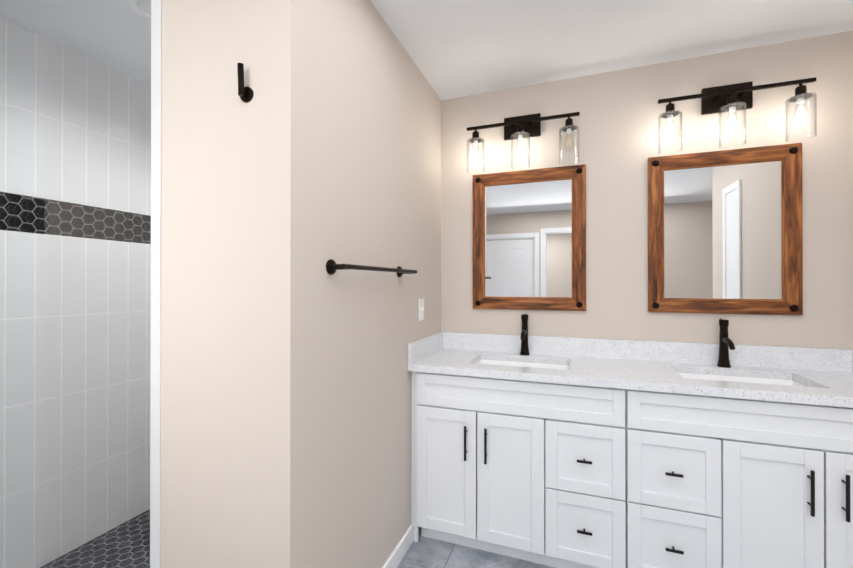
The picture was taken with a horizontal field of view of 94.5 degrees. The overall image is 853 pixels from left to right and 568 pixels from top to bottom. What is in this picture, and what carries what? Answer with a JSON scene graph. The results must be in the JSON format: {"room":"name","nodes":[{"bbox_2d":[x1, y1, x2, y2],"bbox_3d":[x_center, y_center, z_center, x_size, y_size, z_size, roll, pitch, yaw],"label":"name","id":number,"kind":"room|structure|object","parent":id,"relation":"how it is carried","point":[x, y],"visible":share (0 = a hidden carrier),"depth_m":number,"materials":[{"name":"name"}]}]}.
{"room":"bathroom","nodes":[
{"label":"bathroom","id":0,"kind":"room"},
{"bbox_2d":[0,15,150,567],"bbox_3d":[-2.128,0.077,1.002,0.120,2.440,4.260,0,0,20],"label":"wall","id":1,"kind":"structure","parent":0,"point":[94,315],"depth_m":1.92,"materials":[{"name":"white tile"}]},
{"bbox_2d":[40,510,555,567],"bbox_3d":[0.102,1.345,0.239,4.590,0.100,4.140,0,0,20],"label":"floor","id":2,"kind":"structure","parent":0,"point":[425,552],"depth_m":1.88,"materials":[{"name":"grey tile"}]},
{"bbox_2d":[0,0,161,567],"bbox_3d":[-1.364,0.078,1.472,0.984,2.433,0.102,0,0,20],"label":"glass wall","id":3,"kind":"structure","parent":2,"relation":"on","point":[155,301],"depth_m":1.43,"materials":[{"name":"clear glass"}]},
{"bbox_2d":[408,369,852,567],"bbox_3d":[0.916,0.867,1.855,1.956,0.865,0.544,0,0,20],"label":"bathroom vanity","id":4,"kind":"object","parent":2,"relation":"on","point":[576,452],"depth_m":1.63,"materials":[{"name":"white wood"}]},
{"bbox_2d":[408,349,852,404],"bbox_3d":[0.918,0.418,1.862,1.956,0.035,0.533,0,0,20],"label":"countertop","id":5,"kind":"structure","parent":4,"relation":"on","point":[823,384],"depth_m":1.77,"materials":[{"name":"white stone"}]},
{"bbox_2d":[476,357,571,368],"bbox_3d":[0.484,0.498,2.030,0.536,0.149,0.346,0,0,20],"label":"sink","id":6,"kind":"object","parent":5,"relation":"in","point":[483,360],"depth_m":2.16,"materials":[{"name":"white ceramic"}]},
{"bbox_2d":[520,313,531,356],"bbox_3d":[0.537,0.287,2.175,0.054,0.227,0.158,0,0,20],"label":"faucet","id":7,"kind":"object","parent":5,"relation":"on","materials":[{"name":"black metal"}]},
{"bbox_2d":[716,318,735,368],"bbox_3d":[1.410,0.285,1.853,0.054,0.227,0.158,0,0,20],"label":"faucet","id":8,"kind":"object","parent":5,"relation":"on","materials":[{"name":"black metal"}]},
{"bbox_2d":[676,369,807,384],"bbox_3d":[1.357,0.497,1.709,0.536,0.149,0.346,0,0,20],"label":"sink","id":9,"kind":"object","parent":5,"relation":"in","point":[767,378],"depth_m":1.82,"materials":[{"name":"white ceramic"}]},
{"bbox_2d":[161,0,440,567],"bbox_3d":[-0.400,0.080,1.889,0.530,2.440,1.400,0,0,20],"label":"wall","id":10,"kind":"structure","parent":0,"point":[286,389],"depth_m":1.28,"materials":[{"name":"beige paint"}]},
{"bbox_2d":[237,63,252,102],"bbox_3d":[-0.550,-0.599,1.181,0.047,0.104,0.036,0,0,20],"label":"robe hook","id":11,"kind":"object","parent":10,"relation":"attached to","point":[245,94],"visible":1,"depth_m":1.17,"materials":[{"name":"black metal"}]},
{"bbox_2d":[326,259,416,276],"bbox_3d":[-0.189,-0.053,1.577,0.080,0.052,0.630,0,0,20],"label":"towel rail","id":12,"kind":"object","parent":10,"relation":"attached to","point":[332,266],"visible":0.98,"depth_m":1.37,"materials":[{"name":"black metal"}]},
{"bbox_2d":[382,524,412,567],"bbox_3d":[-0.232,1.256,1.554,0.014,0.085,0.924,0,0,20],"label":"baseboard","id":13,"kind":"structure","parent":10,"relation":"attached to","point":[397,555],"depth_m":1.82,"materials":[{"name":"white wood"}]},
{"bbox_2d":[419,299,423,320],"bbox_3d":[-0.023,0.143,2.123,0.014,0.116,0.072,0,0,20],"label":"switch plate","id":14,"kind":"object","parent":10,"relation":"attached to","point":[421,309],"visible":1,"depth_m":2.12,"materials":[{"name":"white plastic"}]},
{"bbox_2d":[408,333,443,364],"bbox_3d":[0.006,0.351,2.187,0.020,0.100,0.513,0,0,20],"label":"backsplash","id":15,"kind":"structure","parent":10,"relation":"attached to","point":[416,349],"depth_m":2.11,"materials":[{"name":"white stone"}]},
{"bbox_2d":[0,0,852,99],"bbox_3d":[0.102,-1.195,0.248,4.830,0.100,4.380,0,0,20],"label":"ceiling","id":16,"kind":"structure","parent":0,"point":[457,48],"depth_m":1.79,"materials":[{"name":"white paint"}]},
{"bbox_2d":[128,0,150,19],"bbox_3d":[-1.137,-1.152,1.642,0.170,0.038,0.170,0,0,20],"label":"recessed light","id":17,"kind":"object","parent":16,"relation":"in","point":[130,3],"depth_m":1.63,"materials":[{"name":"white"}]},
{"bbox_2d":[441,31,852,348],"bbox_3d":[0.318,0.082,2.434,3.720,2.440,0.120,0,0,20],"label":"wall","id":18,"kind":"structure","parent":0,"point":[616,121],"depth_m":2.07,"materials":[{"name":"beige paint"}]},
{"bbox_2d":[467,112,579,173],"bbox_3d":[0.531,-0.804,2.219,0.615,0.316,0.140,0,0,20],"label":"sconce","id":19,"kind":"object","parent":18,"relation":"attached to","point":[522,127],"visible":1,"depth_m":2.23,"materials":[{"name":"clear glass"}]},
{"bbox_2d":[473,164,585,310],"bbox_3d":[0.573,-0.247,2.259,0.630,0.800,0.033,0,0,20],"label":"mirror","id":20,"kind":"object","parent":18,"relation":"attached to","point":[529,239],"visible":1,"depth_m":2.25,"materials":[{"name":"brown wood"}]},
{"bbox_2d":[444,333,851,372],"bbox_3d":[0.939,0.436,1.918,1.956,0.272,0.413,0,0,20],"label":"backsplash","id":21,"kind":"structure","parent":18,"relation":"attached to","point":[776,357],"depth_m":2.02,"materials":[{"name":"white stone"}]},
{"bbox_2d":[648,143,802,314],"bbox_3d":[1.446,-0.250,1.937,0.630,0.800,0.033,0,0,20],"label":"mirror","id":22,"kind":"object","parent":18,"relation":"attached to","point":[725,231],"visible":1,"depth_m":1.93,"materials":[{"name":"brown wood"}]},
{"bbox_2d":[658,77,816,154],"bbox_3d":[1.450,-0.810,1.880,0.615,0.316,0.140,0,0,20],"label":"sconce","id":23,"kind":"object","parent":18,"relation":"attached to","point":[733,98],"visible":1,"depth_m":1.89,"materials":[{"name":"clear glass"}]}
]}

